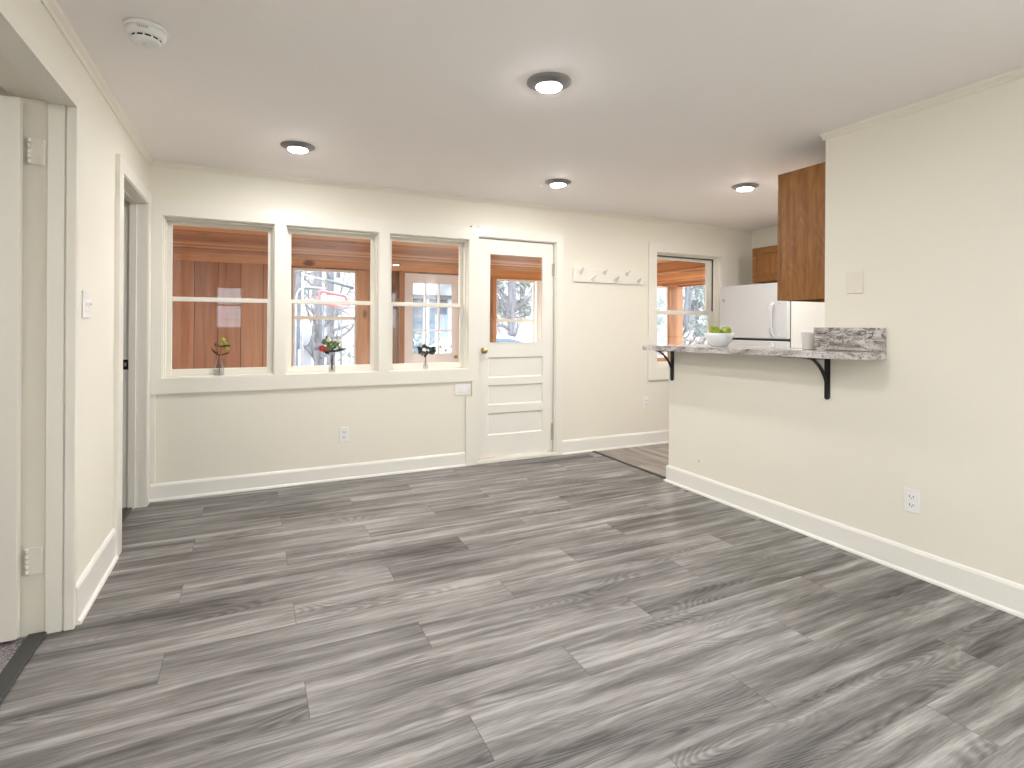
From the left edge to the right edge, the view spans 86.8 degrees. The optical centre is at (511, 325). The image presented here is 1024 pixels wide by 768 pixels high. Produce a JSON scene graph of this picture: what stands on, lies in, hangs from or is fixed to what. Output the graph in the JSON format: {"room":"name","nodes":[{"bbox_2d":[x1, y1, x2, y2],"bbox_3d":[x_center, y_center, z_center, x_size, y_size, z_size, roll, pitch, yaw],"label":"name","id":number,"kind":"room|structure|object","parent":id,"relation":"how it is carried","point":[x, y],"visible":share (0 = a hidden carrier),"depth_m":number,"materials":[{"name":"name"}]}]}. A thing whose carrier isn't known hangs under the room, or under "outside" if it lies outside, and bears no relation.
{"room":"empty living room","nodes":[
{"label":"empty living room","id":0,"kind":"room"},
{"bbox_2d":[0,86,8,95],"bbox_3d":[-2.905,0.043,1.239,2.438,2.400,4.550,0,0,-26],"label":"wall","id":1,"kind":"structure","parent":0,"point":[3,92],"depth_m":2.37,"materials":[{"name":"beige paint"}]},
{"bbox_2d":[0,0,148,637],"bbox_3d":[-1.196,0.054,0.729,0.200,2.400,6.750,0,0,-26],"label":"wall","id":2,"kind":"structure","parent":0,"point":[102,135],"depth_m":2.29,"materials":[{"name":"beige paint"}]},
{"bbox_2d":[0,95,44,642],"bbox_3d":[-2.268,0.168,1.974,0.863,2.113,0.052,0,0,-26],"label":"door","id":3,"kind":"structure","parent":2,"relation":"in","point":[11,108],"depth_m":2.10,"materials":[{"name":"white wood"}]},
{"bbox_2d":[0,8,78,633],"bbox_3d":[-1.712,0.157,1.802,0.220,2.187,0.910,0,0,-26],"label":"door frame","id":4,"kind":"structure","parent":2,"relation":"attached to","point":[13,45],"depth_m":2.20,"materials":[{"name":"white wood"}]},
{"bbox_2d":[82,290,91,317],"bbox_3d":[-1.872,-0.091,2.390,0.018,0.120,0.116,0,0,-26],"label":"light switch","id":5,"kind":"object","parent":2,"relation":"attached to","point":[86,295],"visible":1,"depth_m":2.37,"materials":[{"name":"white plastic"}]},
{"bbox_2d":[40,0,152,165],"bbox_3d":[-1.085,-1.129,0.779,0.030,0.034,6.750,0,0,-26],"label":"crown molding","id":6,"kind":"structure","parent":2,"relation":"attached to","point":[52,7],"depth_m":2.38,"materials":[{"name":"beige paint"}]},
{"bbox_2d":[76,528,118,624],"bbox_3d":[-1.963,1.166,2.573,0.027,0.165,0.708,0,0,-26],"label":"baseboard","id":7,"kind":"structure","parent":2,"relation":"attached to","point":[91,581],"depth_m":2.50,"materials":[{"name":"white wood"}]},
{"bbox_2d":[123,359,127,369],"bbox_3d":[-2.608,0.267,3.651,0.032,0.068,0.004,0,0,-26],"label":"strike plate","id":8,"kind":"object","parent":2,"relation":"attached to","point":[125,362],"visible":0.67,"depth_m":3.65,"materials":[{"name":"black metal"}]},
{"bbox_2d":[113,153,151,555],"bbox_3d":[-2.419,0.164,3.298,0.222,2.163,1.000,0,0,-26],"label":"door frame","id":9,"kind":"structure","parent":2,"relation":"attached to","point":[133,200],"depth_m":3.66,"materials":[{"name":"white wood"}]},
{"bbox_2d":[172,260,458,368],"bbox_3d":[-2.539,0.230,7.157,4.825,2.150,0.100,0,0,-26],"label":"wall","id":10,"kind":"structure","parent":0,"point":[196,326],"depth_m":6.63,"materials":[{"name":"brown wood"}]},
{"bbox_2d":[173,253,458,273],"bbox_3d":[-2.461,-0.802,7.122,4.725,0.085,0.026,0,0,-26],"label":"trim","id":11,"kind":"structure","parent":10,"relation":"attached to","point":[176,256],"depth_m":7.03,"materials":[{"name":"brown wood"}]},
{"bbox_2d":[292,268,356,365],"bbox_3d":[-2.481,-0.057,7.184,0.814,1.365,0.040,0,0,-26],"label":"window","id":12,"kind":"structure","parent":10,"relation":"in","point":[294,317],"depth_m":7.17,"materials":[{"name":"white paint"}]},
{"bbox_2d":[291,267,404,365],"bbox_3d":[-1.791,0.285,7.447,2.490,2.050,0.025,0,0,-26],"label":"trim","id":13,"kind":"structure","parent":10,"relation":"attached to","point":[362,276],"depth_m":7.33,"materials":[{"name":"brown wood"}]},
{"bbox_2d":[404,273,458,362],"bbox_3d":[-1.140,0.286,7.785,0.833,2.035,0.100,0,0,-26],"label":"door","id":14,"kind":"structure","parent":10,"relation":"in","point":[410,278],"depth_m":7.79,"materials":[{"name":"paint"}]},
{"bbox_2d":[173,225,704,275],"bbox_3d":[-0.109,-0.860,6.819,8.900,0.059,3.009,0,0,-26],"label":"ceiling","id":15,"kind":"structure","parent":0,"point":[186,239],"depth_m":6.04,"materials":[{"name":"brown wood"}]},
{"bbox_2d":[657,261,704,285],"bbox_3d":[2.617,-0.752,8.018,1.855,0.132,2.810,0,0,-26],"label":"beam","id":16,"kind":"structure","parent":15,"relation":"attached to","point":[694,277],"depth_m":8.09,"materials":[{"name":"brown wood"}]},
{"bbox_2d":[149,166,751,483],"bbox_3d":[-0.986,0.055,4.652,8.654,2.400,0.140,0,0,-26],"label":"wall","id":17,"kind":"structure","parent":0,"point":[203,435],"depth_m":4.63,"materials":[{"name":"beige paint"}]},
{"bbox_2d":[150,452,465,501],"bbox_3d":[-1.493,1.191,4.319,2.389,0.122,0.027,0,0,-26],"label":"baseboard","id":18,"kind":"structure","parent":17,"relation":"attached to","point":[165,491],"depth_m":4.23,"materials":[{"name":"white wood"}]},
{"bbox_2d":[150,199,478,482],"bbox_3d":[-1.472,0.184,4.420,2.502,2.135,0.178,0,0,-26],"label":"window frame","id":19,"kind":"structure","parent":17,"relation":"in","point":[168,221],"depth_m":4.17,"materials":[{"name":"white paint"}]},
{"bbox_2d":[285,225,378,374],"bbox_3d":[-1.470,-0.194,4.430,0.717,1.161,0.160,0,0,-26],"label":"window","id":20,"kind":"structure","parent":17,"relation":"in","point":[373,236],"depth_m":4.44,"materials":[{"name":"white paint"}]},
{"bbox_2d":[339,427,348,441],"bbox_3d":[-1.361,0.889,4.391,0.074,0.120,0.009,0,0,-26],"label":"wall outlet","id":21,"kind":"object","parent":17,"relation":"attached to","point":[343,431],"visible":1,"depth_m":4.39,"materials":[{"name":"white plastic"}]},
{"bbox_2d":[389,233,468,370],"bbox_3d":[-0.748,-0.189,4.777,0.713,1.161,0.160,0,0,-26],"label":"window","id":22,"kind":"structure","parent":17,"relation":"in","point":[463,244],"depth_m":4.85,"materials":[{"name":"white paint"}]},
{"bbox_2d":[150,161,753,232],"bbox_3d":[0.148,-1.121,5.099,5.996,0.034,0.030,0,0,-26],"label":"crown molding","id":23,"kind":"structure","parent":17,"relation":"attached to","point":[154,163],"depth_m":4.62,"materials":[{"name":"beige paint"}]},
{"bbox_2d":[455,383,469,395],"bbox_3d":[-0.442,0.575,4.830,0.144,0.106,0.012,0,0,-26],"label":"switch plate","id":24,"kind":"object","parent":17,"relation":"attached to","point":[463,388],"visible":1,"depth_m":4.83,"materials":[{"name":"white plastic"}]},
{"bbox_2d":[477,238,554,457],"bbox_3d":[0.051,0.214,5.088,0.806,2.000,0.097,0,0,-26],"label":"door","id":25,"kind":"structure","parent":17,"relation":"in","point":[515,379],"depth_m":5.09,"materials":[{"name":"white wood"}]},
{"bbox_2d":[477,226,563,464],"bbox_3d":[0.061,0.186,5.144,0.892,2.152,0.162,0,0,-26],"label":"door frame","id":26,"kind":"structure","parent":17,"relation":"attached to","point":[557,238],"depth_m":5.24,"materials":[{"name":"white wood"}]},
{"bbox_2d":[573,267,642,284],"bbox_3d":[1.006,-0.495,5.481,0.864,0.142,0.087,0,0,-26],"label":"coat rack","id":27,"kind":"object","parent":17,"relation":"attached to","point":[590,275],"visible":1,"depth_m":5.49,"materials":[{"name":"white wood"}]},
{"bbox_2d":[562,430,668,454],"bbox_3d":[1.661,1.203,5.835,2.604,0.138,0.027,0,0,-26],"label":"baseboard","id":28,"kind":"structure","parent":17,"relation":"attached to","point":[582,445],"depth_m":5.54,"materials":[{"name":"white wood"}]},
{"bbox_2d":[643,397,648,407],"bbox_3d":[1.417,0.820,5.726,0.074,0.120,0.009,0,0,-26],"label":"wall outlet","id":29,"kind":"object","parent":17,"relation":"attached to","point":[645,399],"visible":1,"depth_m":5.72,"materials":[{"name":"white plastic"}]},
{"bbox_2d":[647,241,726,380],"bbox_3d":[1.917,-0.147,6.048,1.126,1.475,0.178,0,0,-26],"label":"window","id":30,"kind":"structure","parent":17,"relation":"in","point":[712,264],"depth_m":5.98,"materials":[{"name":"white paint"}]},
{"bbox_2d":[0,443,1023,767],"bbox_3d":[0.459,1.312,1.606,8.634,0.104,6.890,0,0,-26],"label":"floor","id":31,"kind":"structure","parent":0,"point":[588,609],"depth_m":2.15,"materials":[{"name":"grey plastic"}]},
{"bbox_2d":[0,631,46,702],"bbox_3d":[-1.725,1.244,1.793,0.062,0.012,0.859,0,0,-26],"label":"transition strip","id":32,"kind":"object","parent":31,"relation":"on","point":[11,671],"visible":1,"depth_m":1.99,"materials":[{"name":"grey wood"}]},
{"bbox_2d":[122,507,131,522],"bbox_3d":[-2.431,1.240,3.297,0.063,0.012,0.802,0,0,-26],"label":"transition strip","id":33,"kind":"object","parent":31,"relation":"on","point":[125,511],"visible":0.24,"depth_m":3.56,"materials":[{"name":"grey wood"}]},
{"bbox_2d":[592,451,665,478],"bbox_3d":[1.054,1.264,4.924,0.036,0.008,1.090,0,0,-26],"label":"transition strip","id":34,"kind":"object","parent":31,"relation":"on","point":[602,454],"visible":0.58,"depth_m":4.87,"materials":[{"name":"grey"}]},
{"bbox_2d":[720,283,824,347],"bbox_3d":[2.743,0.427,5.678,0.772,1.704,0.826,0,0,-26],"label":"refrigerator","id":35,"kind":"object","parent":31,"relation":"on","point":[753,312],"visible":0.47,"depth_m":5.39,"materials":[{"name":"white metal"}]},
{"bbox_2d":[56,0,1023,229],"bbox_3d":[0.483,-1.196,1.532,8.784,0.120,7.030,0,0,-26],"label":"ceiling","id":36,"kind":"structure","parent":0,"point":[668,106],"depth_m":2.55,"materials":[{"name":"paint"}]},
{"bbox_2d":[123,17,168,48],"bbox_3d":[-1.414,-1.116,2.091,0.146,0.062,0.146,0,0,-26],"label":"smoke detector","id":37,"kind":"object","parent":36,"relation":"attached to","point":[145,33],"visible":1,"depth_m":2.05,"materials":[{"name":"white plastic"}]},
{"bbox_2d":[280,141,314,152],"bbox_3d":[-1.372,-1.131,3.468,0.208,0.032,0.208,0,0,-26],"label":"recessed light","id":38,"kind":"object","parent":36,"relation":"in","point":[293,146],"visible":1,"depth_m":3.42,"materials":[{"name":"white"}]},
{"bbox_2d":[527,72,570,92],"bbox_3d":[0.173,-1.121,2.533,0.208,0.032,0.208,0,0,-26],"label":"recessed light","id":39,"kind":"object","parent":36,"relation":"in","point":[544,82],"visible":1,"depth_m":2.49,"materials":[{"name":"silver metal"}]},
{"bbox_2d":[545,179,570,186],"bbox_3d":[0.366,-1.120,4.298,0.208,0.032,0.208,0,0,-26],"label":"recessed light","id":40,"kind":"object","parent":36,"relation":"in","point":[551,182],"visible":1,"depth_m":4.25,"materials":[{"name":"white"}]},
{"bbox_2d":[731,183,758,190],"bbox_3d":[1.889,-1.110,4.385,0.208,0.032,0.208,0,0,-26],"label":"recessed light","id":41,"kind":"object","parent":36,"relation":"in","point":[743,186],"visible":1,"depth_m":4.33,"materials":[{"name":"white"}]},
{"bbox_2d":[657,357,668,361],"bbox_3d":[1.990,0.954,7.777,3.665,0.760,2.910,0,0,-26],"label":"wall","id":42,"kind":"structure","parent":0,"point":[662,358],"depth_m":9.60,"materials":[{"name":"brown wood"}]},
{"bbox_2d":[496,279,534,341],"bbox_3d":[0.045,-0.071,8.398,0.685,1.265,0.040,0,0,-26],"label":"window","id":43,"kind":"structure","parent":42,"relation":"in","point":[532,320],"depth_m":8.49,"materials":[{"name":"white paint"}]},
{"bbox_2d":[657,286,667,357],"bbox_3d":[1.717,-0.060,9.201,2.365,1.265,0.040,0,0,-26],"label":"window","id":44,"kind":"structure","parent":42,"relation":"in","point":[665,326],"depth_m":9.69,"materials":[{"name":"white paint"}]},
{"bbox_2d":[752,226,777,283],"bbox_3d":[3.424,0.083,5.327,0.120,2.400,2.465,0,0,-26],"label":"wall","id":45,"kind":"structure","parent":0,"point":[764,237],"depth_m":6.25,"materials":[{"name":"beige paint"}]},
{"bbox_2d":[752,245,777,283],"bbox_3d":[2.997,-0.659,5.713,0.320,0.382,0.865,0,0,-26],"label":"upper cabinet","id":46,"kind":"object","parent":45,"relation":"attached to","point":[764,259],"visible":0.3,"depth_m":5.88,"materials":[{"name":"brown wood"}]},
{"bbox_2d":[669,77,1023,584],"bbox_3d":[2.545,0.077,1.892,0.120,2.400,5.605,0,0,-26],"label":"wall","id":47,"kind":"structure","parent":0,"point":[928,203],"depth_m":2.78,"materials":[{"name":"beige paint"}]},
{"bbox_2d":[656,351,673,380],"bbox_3d":[1.218,0.324,4.320,0.164,0.246,0.030,0,0,-26],"label":"shelf bracket","id":48,"kind":"object","parent":47,"relation":"attached to","point":[671,362],"visible":0.85,"depth_m":4.34,"materials":[{"name":"black metal"}]},
{"bbox_2d":[643,344,885,359],"bbox_3d":[1.649,0.174,3.693,0.505,0.060,1.752,0,0,-26],"label":"countertop","id":49,"kind":"structure","parent":47,"relation":"on","point":[740,350],"depth_m":3.33,"materials":[{"name":"grey stone"}]},
{"bbox_2d":[704,333,734,345],"bbox_3d":[1.542,0.108,4.031,0.216,0.099,0.216,0,0,-26],"label":"fruit bowl","id":50,"kind":"object","parent":49,"relation":"on","point":[714,339],"visible":0.95,"depth_m":3.96,"materials":[{"name":"white ceramic"}]},
{"bbox_2d":[720,326,731,332],"bbox_3d":[1.589,0.046,4.020,0.079,0.075,0.078,0,0,-4],"label":"apple","id":51,"kind":"object","parent":50,"relation":"in","point":[725,329],"visible":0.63,"depth_m":3.99,"materials":[{"name":"green food"}]},
{"bbox_3d":[1.537,0.098,4.018,0.080,0.080,0.079,-6,40,-18],"label":"apple","id":52,"kind":"object","parent":50,"relation":"in","visible":0},
{"bbox_2d":[709,325,719,332],"bbox_3d":[1.502,0.036,4.014,0.079,0.079,0.080,0,0,5],"label":"apple","id":53,"kind":"object","parent":52,"relation":"on","point":[713,329],"visible":0.68,"depth_m":3.98,"materials":[{"name":"green food"}]},
{"bbox_2d":[801,332,813,348],"bbox_3d":[1.857,0.098,3.372,0.097,0.104,0.097,0,0,-26],"label":"cup","id":54,"kind":"object","parent":49,"relation":"on","point":[807,337],"visible":0.74,"depth_m":3.34,"materials":[{"name":"white ceramic"}]},
{"bbox_2d":[777,162,825,301],"bbox_3d":[2.195,-0.562,3.564,0.902,0.815,0.350,0,0,-26],"label":"upper cabinet","id":55,"kind":"object","parent":47,"relation":"attached to","point":[801,192],"visible":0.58,"depth_m":3.36,"materials":[{"name":"brown wood"}]},
{"bbox_2d":[807,358,829,399],"bbox_3d":[1.783,0.313,3.145,0.164,0.250,0.030,0,0,-26],"label":"shelf bracket","id":56,"kind":"object","parent":47,"relation":"attached to","point":[825,372],"visible":0.85,"depth_m":3.17,"materials":[{"name":"black metal"}]},
{"bbox_2d":[664,465,1023,618],"bbox_3d":[2.532,1.210,1.904,0.174,0.135,5.632,0,0,-26],"label":"baseboard","id":57,"kind":"structure","parent":47,"relation":"attached to","point":[994,591],"depth_m":2.94,"materials":[{"name":"white wood"}]},
{"bbox_2d":[814,328,885,351],"bbox_3d":[1.902,0.080,3.066,0.020,0.128,0.402,0,0,-26],"label":"backsplash","id":58,"kind":"structure","parent":47,"relation":"attached to","point":[850,339],"depth_m":3.04,"materials":[{"name":"grey stone"}]},
{"bbox_2d":[847,271,862,293],"bbox_3d":[1.925,-0.238,3.038,0.008,0.124,0.092,0,0,-26],"label":"blank plate","id":59,"kind":"object","parent":47,"relation":"attached to","point":[854,279],"visible":1,"depth_m":3.04,"materials":[{"name":"beige plastic"}]},
{"bbox_2d":[904,487,919,514],"bbox_3d":[2.046,0.899,2.769,0.009,0.120,0.074,0,0,-26],"label":"wall outlet","id":60,"kind":"object","parent":47,"relation":"attached to","point":[911,496],"visible":1,"depth_m":2.77,"materials":[{"name":"white plastic"}]},
{"bbox_2d":[908,493,915,499],"bbox_3d":[2.045,0.878,2.768,0.004,0.030,0.036,0,0,-26],"label":"socket","id":61,"kind":"object","parent":60,"relation":"attached to","point":[911,496],"depth_m":2.77,"materials":[{"name":"white plastic"}]},
{"bbox_2d":[908,501,915,508],"bbox_3d":[2.044,0.920,2.768,0.004,0.030,0.036,0,0,-26],"label":"socket","id":62,"kind":"object","parent":60,"relation":"attached to","point":[911,504],"depth_m":2.77,"materials":[{"name":"white plastic"}]},
{"bbox_2d":[820,67,1023,140],"bbox_3d":[2.768,-1.104,1.271,0.030,0.034,4.300,0,0,-26],"label":"crown molding","id":63,"kind":"structure","parent":47,"relation":"attached to","point":[1018,73],"depth_m":2.69,"materials":[{"name":"beige paint"}]},
{"bbox_3d":[-0.106,1.371,6.782,8.900,0.100,2.930,0,0,-26],"label":"floor","id":64,"kind":"structure","parent":0,"visible":0},
{"bbox_2d":[490,278,496,341],"bbox_3d":[-0.311,0.244,8.217,0.110,2.150,0.120,0,0,-26],"label":"post","id":65,"kind":"object","parent":64,"relation":"on","point":[493,281],"visible":0.3,"depth_m":8.16,"materials":[{"name":"brown wood"}]},
{"bbox_2d":[535,281,541,341],"bbox_3d":[0.514,0.249,8.624,0.300,2.150,0.100,0,0,-26],"label":"post","id":66,"kind":"object","parent":64,"relation":"on","point":[538,284],"visible":0.14,"depth_m":8.54,"materials":[{"name":"white paint"}]},
{"bbox_2d":[490,270,704,286],"bbox_3d":[1.960,-0.754,7.758,3.795,0.125,2.910,0,0,-26],"label":"beam","id":67,"kind":"structure","parent":66,"relation":"on","point":[499,274],"depth_m":8.36,"materials":[{"name":"brown wood"}]},
{"bbox_2d":[668,287,682,356],"bbox_3d":[2.922,0.265,9.771,0.305,2.150,0.120,0,0,-26],"label":"post","id":68,"kind":"object","parent":64,"relation":"on","point":[675,294],"visible":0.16,"depth_m":9.71,"materials":[{"name":"brown wood"}]},
{"bbox_3d":[-1.457,0.318,4.380,0.053,0.126,0.053,0,0,-26],"label":"bud vase","id":69,"kind":"object","parent":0,"visible":0},
{"bbox_2d":[319,335,345,369],"bbox_3d":[-1.453,0.222,4.376,0.216,0.278,0.053,0,0,-26],"label":"posy","id":70,"kind":"object","parent":69,"relation":"in","point":[328,342],"visible":1,"depth_m":4.37,"materials":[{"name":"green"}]},
{"bbox_3d":[-2.184,0.300,4.031,0.072,0.151,0.072,0,0,-26],"label":"bud vase","id":71,"kind":"object","parent":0,"visible":0},
{"bbox_2d":[211,338,229,372],"bbox_3d":[-2.167,0.225,4.028,0.133,0.262,0.022,0,0,-26],"label":"flower sprig","id":72,"kind":"object","parent":71,"relation":"in","point":[222,340],"visible":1,"depth_m":4.03,"materials":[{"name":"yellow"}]},
{"bbox_3d":[-0.754,0.328,4.718,0.043,0.113,0.043,0,0,-26],"label":"bud vase","id":73,"kind":"object","parent":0,"visible":0},
{"bbox_2d":[417,344,435,366],"bbox_3d":[-0.746,0.262,4.712,0.169,0.206,0.036,0,0,-26],"label":"leaf sprig","id":74,"kind":"object","parent":73,"relation":"in","point":[432,351],"visible":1,"depth_m":4.71,"materials":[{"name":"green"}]},
{"label":"outside","id":75,"kind":"structure","parent":0,"visible":0},
{"bbox_2d":[298,271,706,365],"bbox_3d":[1.489,-3.854,29.273,88.000,11.650,95.900,0,0,-26],"label":"ground","id":76,"kind":"structure","parent":75,"point":[524,332],"depth_m":27.68,"materials":[{"name":"white snow"}]},
{"bbox_2d":[294,325,297,365],"bbox_3d":[-3.673,0.868,9.166,0.070,1.740,0.200,0,0,-26],"label":"board","id":77,"kind":"object","parent":76,"relation":"on","point":[297,325],"visible":0.14,"depth_m":9.09,"materials":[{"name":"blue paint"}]},
{"bbox_2d":[300,323,315,365],"bbox_3d":[-3.513,0.849,9.292,0.254,1.780,0.311,0,0,-26],"label":"tall cabinet","id":78,"kind":"object","parent":76,"relation":"on","point":[308,336],"visible":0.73,"depth_m":9.20,"materials":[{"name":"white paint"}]},
{"bbox_2d":[302,271,313,298],"bbox_3d":[-11.918,-6.301,31.463,5.110,10.305,4.707,0,0,-38],"label":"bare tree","id":79,"kind":"object","parent":76,"relation":"on","point":[308,273],"visible":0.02,"depth_m":30.85,"materials":[{"name":"grey plant"}]},
{"bbox_2d":[295,270,324,348],"bbox_3d":[-7.808,-3.416,20.121,3.242,9.154,3.510,0,0,-2],"label":"bare tree","id":80,"kind":"object","parent":76,"relation":"on","point":[297,279],"visible":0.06,"depth_m":19.85,"materials":[{"name":"grey plant"}]},
{"bbox_2d":[295,286,324,365],"bbox_3d":[-3.417,0.540,9.143,0.475,2.399,0.040,0,0,-26],"label":"bracket arm","id":81,"kind":"object","parent":76,"relation":"on","point":[305,287],"visible":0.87,"depth_m":9.05,"materials":[{"name":"grey metal"}]},
{"bbox_2d":[295,271,353,365],"bbox_3d":[-3.683,-2.046,10.257,2.198,8.082,2.025,0,0,7],"label":"bare tree","id":82,"kind":"object","parent":76,"relation":"on","point":[317,327],"visible":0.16,"depth_m":10.52,"materials":[{"name":"grey plant"}]},
{"bbox_2d":[301,273,353,365],"bbox_3d":[-3.117,0.436,9.155,0.858,2.612,0.070,0,0,-26],"label":"boom","id":83,"kind":"object","parent":76,"relation":"on","point":[302,274],"visible":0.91,"depth_m":9.00,"materials":[{"name":"grey metal"}]},
{"bbox_2d":[308,304,349,324],"bbox_3d":[-8.053,-0.503,23.852,1.784,1.467,1.790,0,0,-6],"label":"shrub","id":84,"kind":"object","parent":76,"relation":"on","point":[312,304],"visible":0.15,"depth_m":23.80,"materials":[{"name":"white plant"}]},
{"bbox_2d":[317,290,347,365],"bbox_3d":[-3.179,0.562,9.580,0.522,2.357,0.071,0,0,-26],"label":"frame","id":85,"kind":"object","parent":76,"relation":"on","point":[334,296],"visible":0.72,"depth_m":9.57,"materials":[{"name":"red metal"}]},
{"bbox_2d":[323,272,353,364],"bbox_3d":[-4.537,-2.845,14.661,2.382,9.777,2.586,0,0,40],"label":"bare tree","id":86,"kind":"object","parent":76,"relation":"on","point":[330,310],"visible":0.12,"depth_m":14.69,"materials":[{"name":"grey plant"}]},
{"bbox_2d":[336,272,340,277],"bbox_3d":[-13.041,-7.690,41.424,3.460,8.938,3.150,0,0,-14],"label":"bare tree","id":87,"kind":"object","parent":76,"relation":"on","point":[338,274],"visible":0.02,"depth_m":41.28,"materials":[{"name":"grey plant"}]},
{"bbox_2d":[338,329,450,364],"bbox_3d":[-2.389,0.909,11.283,2.428,1.997,2.436,0,0,-5],"label":"shrub","id":88,"kind":"object","parent":76,"relation":"on","point":[421,341],"visible":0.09,"depth_m":11.08,"materials":[{"name":"grey plant"}]},
{"bbox_2d":[413,283,451,352],"bbox_3d":[-3.023,-0.008,18.296,3.100,3.500,3.800,0,0,-26],"label":"shed","id":89,"kind":"object","parent":76,"relation":"on","point":[418,288],"visible":0.18,"depth_m":17.73,"materials":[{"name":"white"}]},
{"bbox_2d":[423,335,526,352],"bbox_3d":[-0.293,1.009,14.114,4.290,1.500,1.710,0,0,-26],"label":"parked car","id":90,"kind":"object","parent":76,"relation":"on","point":[500,338],"visible":0.02,"depth_m":13.36,"materials":[{"name":"white paint"}]},
{"bbox_2d":[497,281,531,337],"bbox_3d":[-0.187,-3.123,15.341,2.680,10.428,2.909,0,0,-43],"label":"bare tree","id":91,"kind":"object","parent":76,"relation":"on","point":[511,309],"visible":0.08,"depth_m":15.67,"materials":[{"name":"grey plant"}]},
{"bbox_2d":[497,281,531,318],"bbox_3d":[0.168,-3.324,26.317,2.782,8.188,2.972,0,0,8],"label":"bare tree","id":92,"kind":"object","parent":76,"relation":"on","point":[528,312],"visible":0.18,"depth_m":26.07,"materials":[{"name":"grey plant"}]},
{"bbox_2d":[516,282,531,314],"bbox_3d":[0.482,-5.511,32.278,4.087,10.659,3.775,0,0,28],"label":"bare tree","id":93,"kind":"object","parent":76,"relation":"on","point":[519,284],"visible":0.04,"depth_m":31.73,"materials":[{"name":"grey plant"}]},
{"bbox_2d":[657,288,704,321],"bbox_3d":[10.800,-3.804,33.109,3.191,8.794,2.988,0,0,-11],"label":"bare tree","id":94,"kind":"object","parent":76,"relation":"on","point":[700,288],"visible":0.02,"depth_m":33.30,"materials":[{"name":"grey plant"}]},
{"bbox_2d":[657,285,706,344],"bbox_3d":[6.060,-2.627,18.548,3.284,9.667,3.508,0,0,-43],"label":"bare tree","id":95,"kind":"object","parent":76,"relation":"on","point":[699,329],"visible":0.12,"depth_m":18.59,"materials":[{"name":"grey plant"}]},
{"bbox_2d":[657,327,706,355],"bbox_3d":[3.772,0.951,12.696,2.396,1.986,2.440,0,0,39],"label":"shrub","id":96,"kind":"object","parent":76,"relation":"on","point":[686,333],"visible":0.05,"depth_m":12.39,"materials":[{"name":"grey plant"}]},
{"bbox_2d":[683,287,704,335],"bbox_3d":[9.800,-3.200,28.788,3.029,8.914,3.235,0,0,-2],"label":"bare tree","id":97,"kind":"object","parent":76,"relation":"on","point":[693,289],"visible":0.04,"depth_m":28.78,"materials":[{"name":"grey plant"}]},
{"bbox_2d":[697,289,706,325],"bbox_3d":[9.474,-2.853,25.073,3.363,9.496,3.641,0,0,-12],"label":"bare tree","id":98,"kind":"object","parent":76,"relation":"on","point":[703,308],"visible":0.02,"depth_m":25.46,"materials":[{"name":"grey plant"}]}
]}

